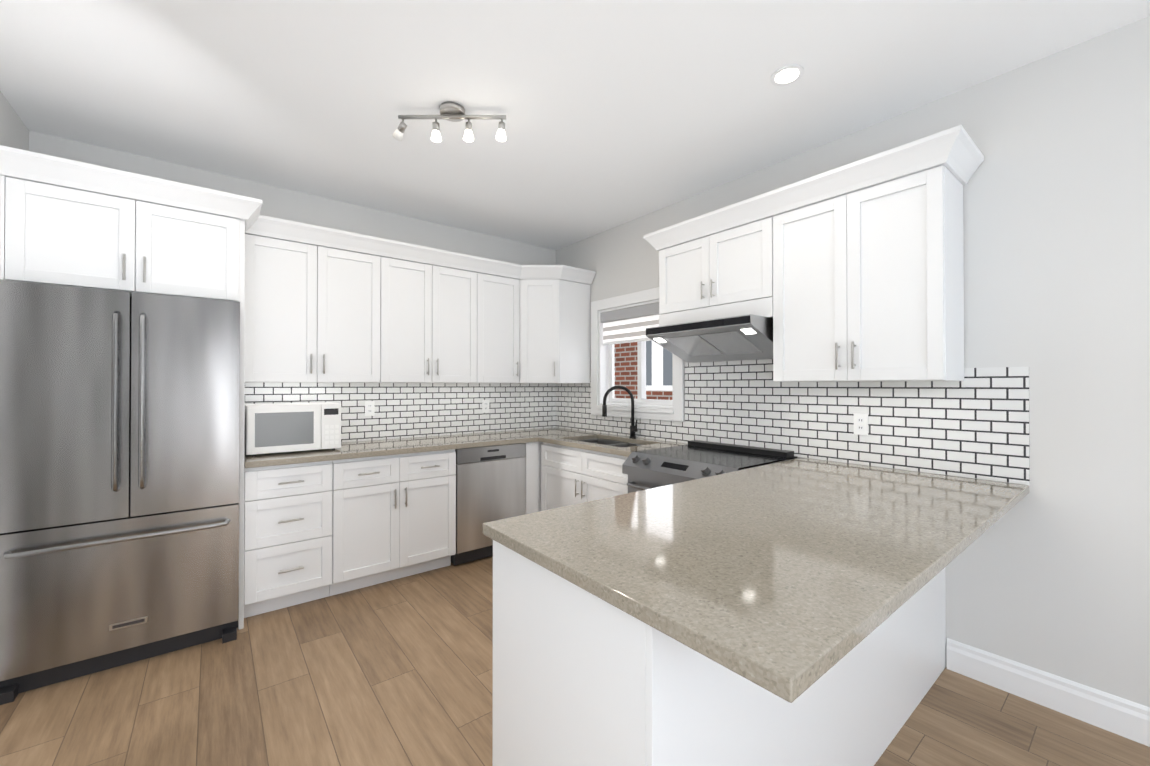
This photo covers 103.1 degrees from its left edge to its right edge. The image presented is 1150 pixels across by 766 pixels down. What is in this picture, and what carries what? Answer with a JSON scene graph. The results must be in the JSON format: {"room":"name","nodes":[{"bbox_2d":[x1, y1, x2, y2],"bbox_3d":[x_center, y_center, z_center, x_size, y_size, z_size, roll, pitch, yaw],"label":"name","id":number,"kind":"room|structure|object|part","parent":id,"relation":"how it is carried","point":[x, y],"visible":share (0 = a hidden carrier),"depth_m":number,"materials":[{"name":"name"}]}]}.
{"room":"kitchen","nodes":[
{"label":"kitchen","id":0,"kind":"room"},
{"bbox_2d":[0,91,28,150],"bbox_3d":[-1.403,0.023,-0.830,1.650,2.840,7.150,0,0,-38],"label":"wall","id":1,"kind":"structure","parent":0,"point":[14,131],"depth_m":2.28,"materials":[{"name":"white paint"}]},
{"bbox_2d":[29,131,555,442],"bbox_3d":[-1.634,-0.001,3.645,3.850,2.740,0.150,0,0,-38],"label":"wall","id":2,"kind":"structure","parent":0,"point":[287,204],"depth_m":3.35,"materials":[{"name":"white paint"}]},
{"bbox_2d":[0,175,244,301],"bbox_3d":[-2.409,-0.690,2.519,0.928,0.465,0.654,0,0,-38],"label":"upper cabinet","id":3,"kind":"object","parent":2,"relation":"attached to","point":[55,235],"visible":0.98,"depth_m":2.26,"materials":[{"name":"white wood"}]},
{"bbox_2d":[244,234,391,382],"bbox_3d":[-1.800,-0.461,3.198,0.867,0.916,0.330,0,0,-38],"label":"upper cabinet","id":4,"kind":"object","parent":2,"relation":"attached to","point":[316,314],"depth_m":3.04,"materials":[{"name":"white wood"}]},
{"bbox_2d":[0,145,595,284],"bbox_3d":[-1.278,-0.973,3.194,3.537,0.108,0.379,0,0,-38],"label":"crown molding","id":5,"kind":"structure","parent":4,"relation":"attached to","point":[21,164],"depth_m":2.53,"materials":[{"name":"white wood"}]},
{"bbox_2d":[245,382,555,441],"bbox_3d":[-1.216,0.195,3.874,2.591,0.509,0.008,0,0,-38],"label":"tile backsplash","id":6,"kind":"structure","parent":2,"relation":"attached to","point":[406,410],"depth_m":3.82,"materials":[{"name":"white tile"}]},
{"bbox_2d":[365,401,374,415],"bbox_3d":[-1.599,0.199,3.560,0.070,0.116,0.007,0,0,-38],"label":"electrical outlet plate","id":7,"kind":"object","parent":6,"relation":"attached to","point":[369,408],"visible":1,"depth_m":3.56,"materials":[{"name":"white plastic"}]},
{"bbox_2d":[482,400,488,412],"bbox_3d":[-0.816,0.212,4.181,0.070,0.116,0.007,0,0,-38],"label":"electrical outlet plate","id":8,"kind":"object","parent":6,"relation":"attached to","point":[485,406],"visible":1,"depth_m":4.18,"materials":[{"name":"white plastic"}]},
{"bbox_2d":[392,259,487,382],"bbox_3d":[-1.209,-0.458,3.667,0.878,0.916,0.330,0,0,-38],"label":"upper cabinet","id":9,"kind":"object","parent":2,"relation":"attached to","point":[440,314],"depth_m":3.57,"materials":[{"name":"white wood"}]},
{"bbox_2d":[488,275,519,382],"bbox_3d":[-0.774,-0.456,4.012,0.469,0.916,0.330,0,0,-38],"label":"upper cabinet","id":10,"kind":"object","parent":2,"relation":"attached to","point":[503,292],"depth_m":3.94,"materials":[{"name":"white wood"}]},
{"bbox_2d":[519,279,589,383],"bbox_3d":[-0.270,-0.455,4.260,0.631,0.915,0.566,0,0,-38],"label":"upper cabinet","id":11,"kind":"object","parent":2,"relation":"attached to","point":[554,338],"visible":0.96,"depth_m":4.02,"materials":[{"name":"white wood"}]},
{"bbox_2d":[0,556,1149,765],"bbox_3d":[0.587,1.403,0.836,3.850,0.100,7.300,0,0,-38],"label":"floor","id":12,"kind":"structure","parent":0,"point":[397,672],"depth_m":1.92,"materials":[{"name":"brown wood"}]},
{"bbox_2d":[0,279,244,704],"bbox_3d":[-2.351,0.453,2.440,0.928,1.818,0.840,0,0,-38],"label":"refrigerator","id":13,"kind":"object","parent":12,"relation":"on","point":[119,475],"depth_m":2.14,"materials":[{"name":"grey metal"}]},
{"bbox_3d":[-2.395,0.454,2.495,0.928,1.818,0.698,0,0,-38],"label":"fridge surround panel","id":14,"kind":"part","parent":13,"relation":"part of","materials":[{"name":"silver metal"}]},
{"bbox_2d":[244,460,331,617],"bbox_3d":[-1.868,0.924,2.939,0.448,0.883,0.654,0,0,-38],"label":"base cabinet","id":15,"kind":"object","parent":12,"relation":"on","point":[287,535],"visible":0.98,"depth_m":2.71,"materials":[{"name":"white wood"}]},
{"bbox_2d":[329,449,455,595],"bbox_3d":[-1.373,0.926,3.332,0.813,0.883,0.654,0,0,-38],"label":"base cabinet","id":16,"kind":"object","parent":12,"relation":"on","point":[393,517],"visible":0.94,"depth_m":3.08,"materials":[{"name":"white wood"}]},
{"bbox_2d":[244,428,599,467],"bbox_3d":[-1.015,0.467,3.605,2.608,0.035,0.660,0,0,-38],"label":"countertop","id":17,"kind":"structure","parent":16,"relation":"on","point":[359,449],"depth_m":3.37,"materials":[{"name":"beige stone"}]},
{"bbox_2d":[244,402,340,455],"bbox_3d":[-1.874,0.292,3.033,0.515,0.306,0.390,0,0,-38],"label":"microwave","id":18,"kind":"object","parent":17,"relation":"on","point":[279,427],"visible":1,"depth_m":2.87,"materials":[{"name":"white plastic"}]},
{"bbox_2d":[451,443,525,565],"bbox_3d":[-0.817,0.929,3.775,0.598,0.881,0.594,0,0,-38],"label":"dishwasher","id":19,"kind":"object","parent":12,"relation":"on","point":[490,483],"visible":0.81,"depth_m":3.50,"materials":[{"name":"grey metal"}]},
{"bbox_2d":[526,442,542,513],"bbox_3d":[-0.298,0.931,4.207,0.748,0.883,0.618,0,0,-38],"label":"cabinet filler","id":20,"kind":"object","parent":12,"relation":"on","point":[533,477],"visible":0.08,"depth_m":3.78,"materials":[{"name":"white wood"}]},
{"bbox_2d":[541,438,641,510],"bbox_3d":[0.278,0.927,3.555,0.654,0.883,1.065,0,0,-38],"label":"base cabinet","id":21,"kind":"object","parent":12,"relation":"on","point":[571,476],"visible":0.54,"depth_m":3.42,"materials":[{"name":"white wood"}]},
{"bbox_2d":[620,440,687,455],"bbox_3d":[0.556,0.464,3.219,0.390,0.035,0.202,0,0,-38],"label":"countertop","id":22,"kind":"structure","parent":21,"relation":"on","point":[646,444],"depth_m":3.21,"materials":[{"name":"beige stone"}]},
{"bbox_2d":[578,439,639,447],"bbox_3d":[0.263,0.585,3.583,0.418,0.200,0.738,0,0,-38],"label":"double-bowl sink","id":23,"kind":"object","parent":22,"relation":"in","point":[610,443],"visible":0.12,"depth_m":3.86,"materials":[{"name":"silver metal"}]},
{"bbox_2d":[602,386,637,437],"bbox_3d":[0.374,0.234,3.724,0.227,0.428,0.222,0,0,-38],"label":"faucet","id":24,"kind":"object","parent":22,"relation":"on","point":[633,430],"visible":1,"depth_m":3.73,"materials":[{"name":"black metal"}]},
{"bbox_2d":[622,440,796,492],"bbox_3d":[0.808,0.887,2.801,0.741,0.954,0.756,0,0,-38],"label":"range","id":25,"kind":"object","parent":12,"relation":"on","point":[665,466],"visible":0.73,"depth_m":2.73,"materials":[{"name":"silver metal"}]},
{"bbox_2d":[492,540,945,765],"bbox_3d":[0.750,0.917,1.819,2.073,0.883,0.694,0,0,-38],"label":"base cabinet","id":26,"kind":"object","parent":12,"relation":"on","point":[582,677],"visible":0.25,"depth_m":1.18,"materials":[{"name":"white wood"}]},
{"bbox_2d":[483,458,1028,702],"bbox_3d":[0.832,0.455,1.692,2.091,0.035,0.970,0,0,-38],"label":"countertop","id":27,"kind":"structure","parent":26,"relation":"on","point":[791,581],"depth_m":1.19,"materials":[{"name":"beige stone"}]},
{"bbox_2d":[0,0,1149,249],"bbox_3d":[0.587,-1.437,0.853,3.850,0.100,7.300,0,0,-38],"label":"ceiling","id":28,"kind":"structure","parent":0,"point":[616,112],"depth_m":2.11,"materials":[{"name":"white paint"}]},
{"bbox_2d":[392,101,505,141],"bbox_3d":[-0.634,-1.298,2.307,0.452,0.159,0.407,0,0,-38],"label":"spotlight fixture","id":29,"kind":"object","parent":28,"relation":"attached to","point":[452,111],"visible":1,"depth_m":2.29,"materials":[{"name":"silver metal"}]},
{"bbox_2d":[770,64,803,85],"bbox_3d":[0.949,-1.376,2.046,0.136,0.007,0.136,0,0,-38],"label":"recessed light","id":30,"kind":"object","parent":28,"relation":"in","point":[787,74],"visible":1,"depth_m":2.04,"materials":[{"name":"white plastic"}]},
{"bbox_2d":[556,16,1149,706],"bbox_3d":[2.083,-0.011,1.935,0.150,2.740,7.150,0,0,-38],"label":"wall","id":31,"kind":"structure","parent":0,"point":[1050,572],"depth_m":1.90,"materials":[{"name":"white paint"}]},
{"bbox_2d":[591,287,683,421],"bbox_3d":[0.528,-0.230,3.849,0.170,1.040,1.050,0,0,-38],"label":"window","id":32,"kind":"structure","parent":31,"relation":"in","point":[602,369],"depth_m":3.88,"materials":[{"name":"white wood"}]},
{"bbox_2d":[601,302,660,344],"bbox_3d":[0.510,-0.491,3.836,0.056,0.293,0.826,0,0,-38],"label":"window blind","id":33,"kind":"object","parent":32,"relation":"attached to","point":[627,325],"visible":0.62,"depth_m":3.88,"materials":[{"name":"grey fabric"}]},
{"bbox_2d":[659,216,774,320],"bbox_3d":[0.965,-0.697,2.947,0.330,0.446,0.820,0,0,-38],"label":"upper cabinet","id":34,"kind":"object","parent":31,"relation":"attached to","point":[727,273],"depth_m":2.79,"materials":[{"name":"white wood"}]},
{"bbox_2d":[646,314,772,362],"bbox_3d":[0.899,-0.257,2.880,0.509,0.213,0.754,0,0,-38],"label":"range hood","id":35,"kind":"object","parent":34,"relation":"attached to","point":[743,337],"visible":0.98,"depth_m":2.77,"materials":[{"name":"silver metal"}]},
{"bbox_2d":[644,125,983,250],"bbox_3d":[1.170,-0.977,2.630,0.403,0.108,1.723,0,0,-38],"label":"crown molding","id":36,"kind":"structure","parent":34,"relation":"attached to","point":[957,153],"depth_m":2.20,"materials":[{"name":"white wood"}]},
{"bbox_2d":[556,317,1029,484],"bbox_3d":[0.878,0.007,3.327,0.008,0.879,3.470,0,0,-38],"label":"tile backsplash","id":37,"kind":"structure","parent":31,"relation":"attached to","point":[974,423],"depth_m":2.50,"materials":[{"name":"white tile"}]},
{"bbox_2d":[854,413,867,434],"bbox_3d":[1.546,0.222,2.471,0.007,0.116,0.070,0,0,-38],"label":"electrical outlet plate","id":38,"kind":"object","parent":37,"relation":"attached to","point":[860,423],"visible":1,"depth_m":2.47,"materials":[{"name":"white plastic"}]},
{"bbox_2d":[767,165,963,381],"bbox_3d":[1.454,-0.466,2.329,0.330,0.916,0.755,0,0,-38],"label":"upper cabinet","id":39,"kind":"object","parent":31,"relation":"attached to","point":[865,285],"depth_m":2.14,"materials":[{"name":"white wood"}]},
{"bbox_2d":[946,638,1149,746],"bbox_3d":[2.961,1.282,0.687,0.016,0.140,3.815,0,0,-38],"label":"baseboard","id":40,"kind":"structure","parent":31,"relation":"attached to","point":[1125,718],"depth_m":1.90,"materials":[{"name":"white wood"}]},
{"label":"outside","id":41,"kind":"structure","parent":0,"visible":0},
{"bbox_2d":[614,340,671,399],"bbox_3d":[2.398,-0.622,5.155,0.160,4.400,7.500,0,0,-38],"label":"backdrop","id":42,"kind":"structure","parent":41,"point":[658,372],"depth_m":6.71,"materials":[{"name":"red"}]}
]}

